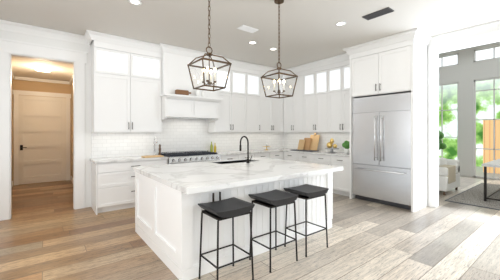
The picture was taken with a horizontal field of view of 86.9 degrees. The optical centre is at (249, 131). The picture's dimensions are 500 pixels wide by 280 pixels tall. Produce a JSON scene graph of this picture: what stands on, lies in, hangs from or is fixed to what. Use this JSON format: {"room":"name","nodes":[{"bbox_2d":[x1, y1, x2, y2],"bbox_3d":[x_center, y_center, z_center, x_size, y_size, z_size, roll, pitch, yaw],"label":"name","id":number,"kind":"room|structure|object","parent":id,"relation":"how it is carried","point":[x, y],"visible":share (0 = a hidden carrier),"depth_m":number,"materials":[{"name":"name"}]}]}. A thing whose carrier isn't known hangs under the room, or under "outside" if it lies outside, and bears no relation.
{"room":"kitchen","nodes":[
{"label":"kitchen","id":0,"kind":"room"},
{"bbox_2d":[12,56,72,185],"bbox_3d":[-4.772,-0.080,6.087,1.500,3.000,3.550,0,0,-38],"label":"wall","id":1,"kind":"structure","parent":0,"point":[27,76],"depth_m":7.04,"materials":[{"name":"beige paint"}]},
{"bbox_2d":[12,90,70,184],"bbox_3d":[-5.771,0.150,7.374,1.290,2.540,0.085,0,0,-38],"label":"hall door","id":2,"kind":"structure","parent":1,"relation":"in","point":[41,139],"depth_m":7.36,"materials":[{"name":"white wood"}]},
{"bbox_2d":[35,66,50,71],"bbox_3d":[-4.757,-1.444,6.068,0.280,0.069,0.280,0,0,-38],"label":"hall ceiling light","id":3,"kind":"object","parent":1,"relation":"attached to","point":[42,69],"visible":1,"depth_m":5.99,"materials":[{"name":"white"}]},
{"bbox_2d":[0,38,87,220],"bbox_3d":[-3.600,-0.040,4.629,1.285,2.920,0.189,0,0,-38],"label":"trim","id":4,"kind":"structure","parent":1,"relation":"attached to","point":[77,59],"depth_m":4.48,"materials":[{"name":"white wood"}]},
{"bbox_2d":[128,0,141,4],"bbox_3d":[-1.569,-1.774,3.605,0.170,0.009,0.170,0,0,-38],"label":"recessed light","id":5,"kind":"object","parent":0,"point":[136,2],"visible":1,"depth_m":3.62,"materials":[{"name":"white plastic"}]},
{"bbox_2d":[187,0,231,90],"bbox_3d":[-0.446,-1.125,2.893,0.353,1.307,0.353,0,0,-38],"label":"pendant light","id":6,"kind":"object","parent":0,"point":[210,80],"visible":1,"depth_m":2.88,"materials":[{"name":"brown"}]},
{"bbox_2d":[237,25,258,32],"bbox_3d":[-0.038,-1.771,4.552,0.340,0.016,0.180,0,0,-38],"label":"air vent","id":7,"kind":"object","parent":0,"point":[247,28],"visible":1,"depth_m":4.54,"materials":[{"name":"white"}]},
{"bbox_2d":[0,176,499,279],"bbox_3d":[1.633,1.470,5.171,12.600,0.100,12.850,0,0,-38],"label":"floor","id":8,"kind":"structure","parent":0,"point":[48,231],"depth_m":3.30,"materials":[{"name":"beige wood"}]},
{"bbox_2d":[91,160,167,214],"bbox_3d":[-2.330,0.981,5.150,1.252,0.878,0.616,0,0,-38],"label":"base cabinet","id":9,"kind":"object","parent":8,"relation":"on","point":[112,183],"depth_m":4.74,"materials":[{"name":"white wood"}]},
{"bbox_2d":[90,156,167,163],"bbox_3d":[-2.331,0.520,5.134,1.278,0.040,0.640,0,0,-38],"label":"countertop","id":10,"kind":"structure","parent":9,"relation":"on","point":[109,160],"depth_m":4.88,"materials":[{"name":"white stone"}]},
{"bbox_2d":[141,155,163,157],"bbox_3d":[-1.952,0.487,5.282,0.370,0.024,0.240,0,0,-38],"label":"cutting board","id":11,"kind":"object","parent":10,"relation":"on","point":[149,156],"depth_m":5.21,"materials":[{"name":"brown wood"}]},
{"bbox_2d":[153,137,156,154],"bbox_3d":[-1.981,0.300,5.532,0.052,0.397,0.181,0,0,-38],"label":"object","id":12,"kind":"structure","parent":10,"relation":"on","point":[154,145],"depth_m":5.57,"materials":[{"name":"stone"}]},
{"bbox_2d":[158,150,220,163],"bbox_3d":[-1.317,0.932,5.859,1.202,0.975,0.707,0,0,-38],"label":"range","id":13,"kind":"object","parent":8,"relation":"on","point":[176,157],"visible":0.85,"depth_m":5.69,"materials":[{"name":"silver metal"}]},
{"bbox_2d":[198,197,254,279],"bbox_3d":[-0.230,1.057,2.549,0.420,0.726,0.360,0,0,-38],"label":"stool","id":14,"kind":"object","parent":8,"relation":"on","point":[228,208],"visible":1,"depth_m":2.51,"materials":[{"name":"black leather"}]},
{"bbox_2d":[135,161,332,279],"bbox_3d":[-0.205,0.986,3.846,2.370,0.868,1.650,0,0,-38],"label":"kitchen island","id":15,"kind":"object","parent":8,"relation":"on","point":[168,199],"depth_m":2.95,"materials":[{"name":"white painted wood"}]},
{"bbox_2d":[141,161,342,192],"bbox_3d":[-0.013,0.526,3.590,2.400,0.052,1.330,0,0,-38],"label":"island countertop","id":16,"kind":"structure","parent":15,"relation":"on","point":[194,178],"depth_m":3.18,"materials":[{"name":"white stone"}]},
{"bbox_2d":[239,136,251,162],"bbox_3d":[-0.071,0.281,4.362,0.106,0.436,0.253,0,0,-38],"label":"faucet","id":17,"kind":"object","parent":16,"relation":"on","point":[247,160],"visible":1,"depth_m":4.26,"materials":[{"name":"grey metal"}]},
{"bbox_2d":[220,152,253,159],"bbox_3d":[-0.450,0.981,6.609,1.075,0.878,0.616,0,0,-38],"label":"base cabinet","id":18,"kind":"object","parent":8,"relation":"on","point":[251,153],"depth_m":6.30,"materials":[{"name":"white"}]},
{"bbox_2d":[254,152,281,159],"bbox_3d":[0.334,0.981,7.176,1.095,0.878,0.680,0,0,-38],"label":"base cabinet","id":19,"kind":"object","parent":8,"relation":"on","point":[275,155],"depth_m":6.97,"materials":[{"name":"white wood"}]},
{"bbox_2d":[248,189,298,272],"bbox_3d":[0.260,1.057,2.929,0.420,0.726,0.360,0,0,-38],"label":"stool","id":20,"kind":"object","parent":8,"relation":"on","point":[275,198],"visible":0.92,"depth_m":2.88,"materials":[{"name":"black leather"}]},
{"bbox_2d":[282,152,313,162],"bbox_3d":[1.464,0.981,7.034,0.675,0.878,1.099,0,0,-38],"label":"base cabinet","id":21,"kind":"object","parent":8,"relation":"on","point":[308,157],"depth_m":6.82,"materials":[{"name":"white wood"}]},
{"bbox_2d":[217,148,285,155],"bbox_3d":[0.178,0.520,7.081,2.650,0.040,0.640,0,0,-38],"label":"countertop","id":22,"kind":"structure","parent":21,"relation":"on","point":[279,149],"depth_m":6.51,"materials":[{"name":"white stone"}]},
{"bbox_2d":[210,142,215,151],"bbox_3d":[-0.899,0.367,6.461,0.146,0.264,0.063,0,0,-19],"label":"oil bottle","id":23,"kind":"object","parent":22,"relation":"on","point":[211,147],"visible":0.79,"depth_m":6.43,"materials":[{"name":"yellow"}]},
{"bbox_2d":[284,184,328,256],"bbox_3d":[0.694,1.057,3.266,0.420,0.726,0.360,0,0,-38],"label":"stool","id":24,"kind":"object","parent":8,"relation":"on","point":[306,192],"visible":0.96,"depth_m":3.20,"materials":[{"name":"black leather"}]},
{"bbox_2d":[314,156,348,195],"bbox_3d":[2.081,0.981,6.287,0.616,0.878,1.074,0,0,-38],"label":"base cabinet","id":25,"kind":"object","parent":8,"relation":"on","point":[340,178],"depth_m":5.91,"materials":[{"name":"white wood"}]},
{"bbox_2d":[286,148,348,155],"bbox_3d":[1.785,0.520,6.648,0.641,0.040,2.011,0,0,-38],"label":"countertop","id":26,"kind":"structure","parent":25,"relation":"on","point":[287,150],"depth_m":6.26,"materials":[{"name":"white stone"}]},
{"bbox_2d":[291,149,318,151],"bbox_3d":[1.444,0.489,7.030,0.320,0.019,0.720,0,0,-38],"label":"decor","id":27,"kind":"object","parent":26,"relation":"on","point":[305,150],"visible":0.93,"depth_m":6.85,"materials":[{"name":"grey stone"}]},
{"bbox_2d":[298,133,319,149],"bbox_3d":[1.581,0.252,7.105,0.268,0.454,0.570,0,0,-38],"label":"boards","id":28,"kind":"object","parent":27,"relation":"on","point":[311,142],"visible":1,"depth_m":7.06,"materials":[{"name":"brown wood"}]},
{"bbox_2d":[325,138,338,152],"bbox_3d":[1.983,0.325,6.385,0.340,0.349,0.335,0,0,-38],"label":"decorative stand","id":29,"kind":"object","parent":26,"relation":"on","point":[329,145],"visible":1,"depth_m":6.34,"materials":[{"name":"gold metal"}]},
{"bbox_2d":[342,141,348,153],"bbox_3d":[2.220,0.347,6.049,0.167,0.303,0.208,0,0,-38],"label":"plant pot","id":30,"kind":"object","parent":26,"relation":"on","point":[345,144],"visible":0.92,"depth_m":6.02,"materials":[{"name":"white"}]},
{"bbox_2d":[352,92,410,209],"bbox_3d":[2.745,0.355,5.331,0.707,2.130,1.150,0,0,-38],"label":"fridge","id":31,"kind":"object","parent":8,"relation":"on","point":[381,149],"visible":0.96,"depth_m":5.10,"materials":[{"name":"silver metal"}]},
{"bbox_2d":[349,39,427,212],"bbox_3d":[2.756,-0.177,5.339,0.712,3.194,1.240,0,0,-38],"label":"surround","id":32,"kind":"object","parent":8,"relation":"on","point":[398,67],"visible":0.83,"depth_m":4.93,"materials":[{"name":"white wood"}]},
{"bbox_2d":[439,130,446,149],"bbox_3d":[6.096,0.662,8.615,0.407,1.516,0.538,0,0,-38],"label":"plant","id":33,"kind":"object","parent":8,"relation":"on","point":[441,144],"visible":0.25,"depth_m":8.42,"materials":[{"name":"green plant"}]},
{"bbox_2d":[439,157,459,194],"bbox_3d":[4.128,1.030,7.004,1.010,0.780,2.112,0,0,-38],"label":"sofa","id":34,"kind":"object","parent":8,"relation":"on","point":[449,174],"visible":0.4,"depth_m":6.08,"materials":[{"name":"white light fabric upholstery"}]},
{"bbox_2d":[445,183,499,209],"bbox_3d":[6.048,1.413,5.337,3.080,0.015,2.660,0,0,-38],"label":"rug","id":35,"kind":"object","parent":8,"relation":"on","point":[473,196],"visible":1,"depth_m":5.66,"materials":[{"name":"grey fabric"}]},
{"bbox_2d":[482,159,499,200],"bbox_3d":[5.808,1.028,5.435,1.780,0.755,1.250,0,0,-38],"label":"table","id":36,"kind":"object","parent":35,"relation":"on","point":[494,163],"visible":1,"depth_m":5.36,"materials":[{"name":"grey wood"}]},
{"bbox_2d":[0,0,499,207],"bbox_3d":[2.721,-0.830,3.769,12.600,4.500,9.300,0,0,-38],"label":"wall","id":37,"kind":"structure","parent":0,"point":[310,31],"depth_m":4.41,"materials":[{"name":"white paint"}]},
{"bbox_2d":[91,40,161,131],"bbox_3d":[-2.423,-0.882,5.248,1.225,1.784,0.349,0,0,-38],"label":"upper cabinet","id":38,"kind":"object","parent":37,"relation":"attached to","point":[126,87],"depth_m":5.06,"materials":[{"name":"white wood"}]},
{"bbox_2d":[91,119,282,157],"bbox_3d":[-0.989,0.100,6.575,5.117,0.799,0.011,0,0,-38],"label":"backsplash","id":39,"kind":"structure","parent":37,"relation":"attached to","point":[174,135],"depth_m":6.08,"materials":[{"name":"tile"}]},
{"bbox_2d":[160,52,222,122],"bbox_3d":[-1.349,-1.000,5.899,1.360,1.549,0.636,0,0,-38],"label":"range hood","id":40,"kind":"object","parent":37,"relation":"attached to","point":[176,76],"visible":0.85,"depth_m":5.66,"materials":[{"name":"white painted wood"}]},
{"bbox_2d":[175,89,190,94],"bbox_3d":[-1.407,-0.826,5.566,0.340,0.109,0.100,0,0,-38],"label":"board","id":41,"kind":"object","parent":40,"relation":"on","point":[183,92],"visible":0.88,"depth_m":5.50,"materials":[{"name":"brown wood"}]},
{"bbox_2d":[196,90,204,96],"bbox_3d":[-1.094,-0.880,5.808,0.214,0.219,0.102,0,0,-38],"label":"jar","id":42,"kind":"object","parent":40,"relation":"on","point":[198,93],"visible":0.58,"depth_m":5.75,"materials":[{"name":"white ceramic"}]},
{"bbox_2d":[208,63,246,131],"bbox_3d":[-0.545,-0.882,6.705,0.988,1.784,0.349,0,0,-38],"label":"upper cabinet","id":43,"kind":"object","parent":37,"relation":"attached to","point":[233,106],"depth_m":6.57,"materials":[{"name":"white wood"}]},
{"bbox_2d":[0,19,499,74],"bbox_3d":[0.826,-1.712,2.304,7.489,0.133,8.989,0,0,-38],"label":"crown molding","id":44,"kind":"structure","parent":37,"relation":"attached to","point":[417,34],"depth_m":4.90,"materials":[{"name":"white wood"}]},
{"bbox_2d":[247,69,258,131],"bbox_3d":[-0.017,-0.882,7.115,0.581,1.784,0.349,0,0,-38],"label":"upper cabinet","id":45,"kind":"object","parent":37,"relation":"attached to","point":[252,75],"depth_m":6.97,"materials":[{"name":"white wood"}]},
{"bbox_2d":[259,71,282,131],"bbox_3d":[0.518,-0.882,7.492,0.958,1.784,0.408,0,0,-38],"label":"upper cabinet","id":46,"kind":"object","parent":37,"relation":"attached to","point":[270,109],"depth_m":7.35,"materials":[{"name":"white wood"}]},
{"bbox_2d":[261,0,297,97],"bbox_3d":[0.391,-1.125,3.543,0.353,1.307,0.353,0,0,-38],"label":"pendant light","id":47,"kind":"object","parent":37,"relation":"hanging from","point":[278,2],"visible":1,"depth_m":3.53,"materials":[{"name":"brown metal"}]},
{"bbox_2d":[283,70,306,131],"bbox_3d":[1.322,-0.882,7.437,0.406,1.784,0.827,0,0,-38],"label":"upper cabinet","id":48,"kind":"object","parent":37,"relation":"attached to","point":[295,107],"depth_m":7.27,"materials":[{"name":"white wood"}]},
{"bbox_2d":[307,66,322,131],"bbox_3d":[1.802,-0.882,6.866,0.348,1.784,0.893,0,0,-38],"label":"upper cabinet","id":49,"kind":"object","parent":37,"relation":"attached to","point":[314,75],"depth_m":6.75,"materials":[{"name":"white wood"}]},
{"bbox_2d":[283,132,348,151],"bbox_3d":[1.843,0.256,7.090,0.011,0.488,2.640,0,0,-38],"label":"backsplash","id":50,"kind":"structure","parent":37,"relation":"attached to","point":[290,139],"depth_m":7.03,"materials":[{"name":"tile"}]},
{"bbox_2d":[323,60,348,131],"bbox_3d":[2.261,-0.882,6.275,0.348,1.784,0.836,0,0,-38],"label":"upper cabinet","id":51,"kind":"object","parent":37,"relation":"attached to","point":[335,75],"depth_m":6.27,"materials":[{"name":"white wood"}]},
{"bbox_2d":[335,21,345,25],"bbox_3d":[1.488,-1.774,4.331,0.170,0.009,0.170,0,0,-38],"label":"recessed light","id":52,"kind":"object","parent":37,"relation":"in","point":[341,23],"visible":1,"depth_m":4.32,"materials":[{"name":"white plastic"}]},
{"bbox_2d":[362,7,393,19],"bbox_3d":[1.920,-1.772,3.970,0.180,0.015,0.400,0,0,-38],"label":"air vent","id":53,"kind":"object","parent":37,"relation":"in","point":[384,11],"visible":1,"depth_m":3.94,"materials":[{"name":"grey metal"}]},
{"bbox_2d":[439,45,499,179],"bbox_3d":[7.755,-0.580,7.427,0.060,4.000,4.910,0,0,-38],"label":"window frames","id":54,"kind":"structure","parent":37,"relation":"in","point":[475,91],"depth_m":8.27,"materials":[{"name":"white wood"}]},
{"bbox_2d":[428,30,499,207],"bbox_3d":[4.462,-0.110,3.828,0.175,3.060,3.220,0,0,-38],"label":"trim","id":55,"kind":"structure","parent":0,"point":[433,116],"depth_m":4.98,"materials":[{"name":"white wood"}]},
{"label":"outside","id":56,"kind":"structure","parent":0,"visible":0},
{"bbox_2d":[439,47,499,166],"bbox_3d":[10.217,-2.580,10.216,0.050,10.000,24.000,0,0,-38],"label":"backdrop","id":57,"kind":"structure","parent":56,"point":[484,104],"depth_m":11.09,"materials":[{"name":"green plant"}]},
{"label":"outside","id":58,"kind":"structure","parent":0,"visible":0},
{"bbox_2d":[476,166,499,177],"bbox_3d":[8.687,1.490,9.662,4.049,0.100,17.000,0,0,-38],"label":"patio","id":59,"kind":"structure","parent":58,"point":[479,171],"depth_m":9.16,"materials":[{"name":"grey concrete"}]},
{"bbox_2d":[483,120,499,173],"bbox_3d":[10.999,0.505,6.108,0.050,1.870,8.550,0,0,-38],"label":"fence","id":60,"kind":"object","parent":59,"relation":"on","point":[488,137],"visible":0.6,"depth_m":9.31,"materials":[{"name":"orange wood"}]}
]}

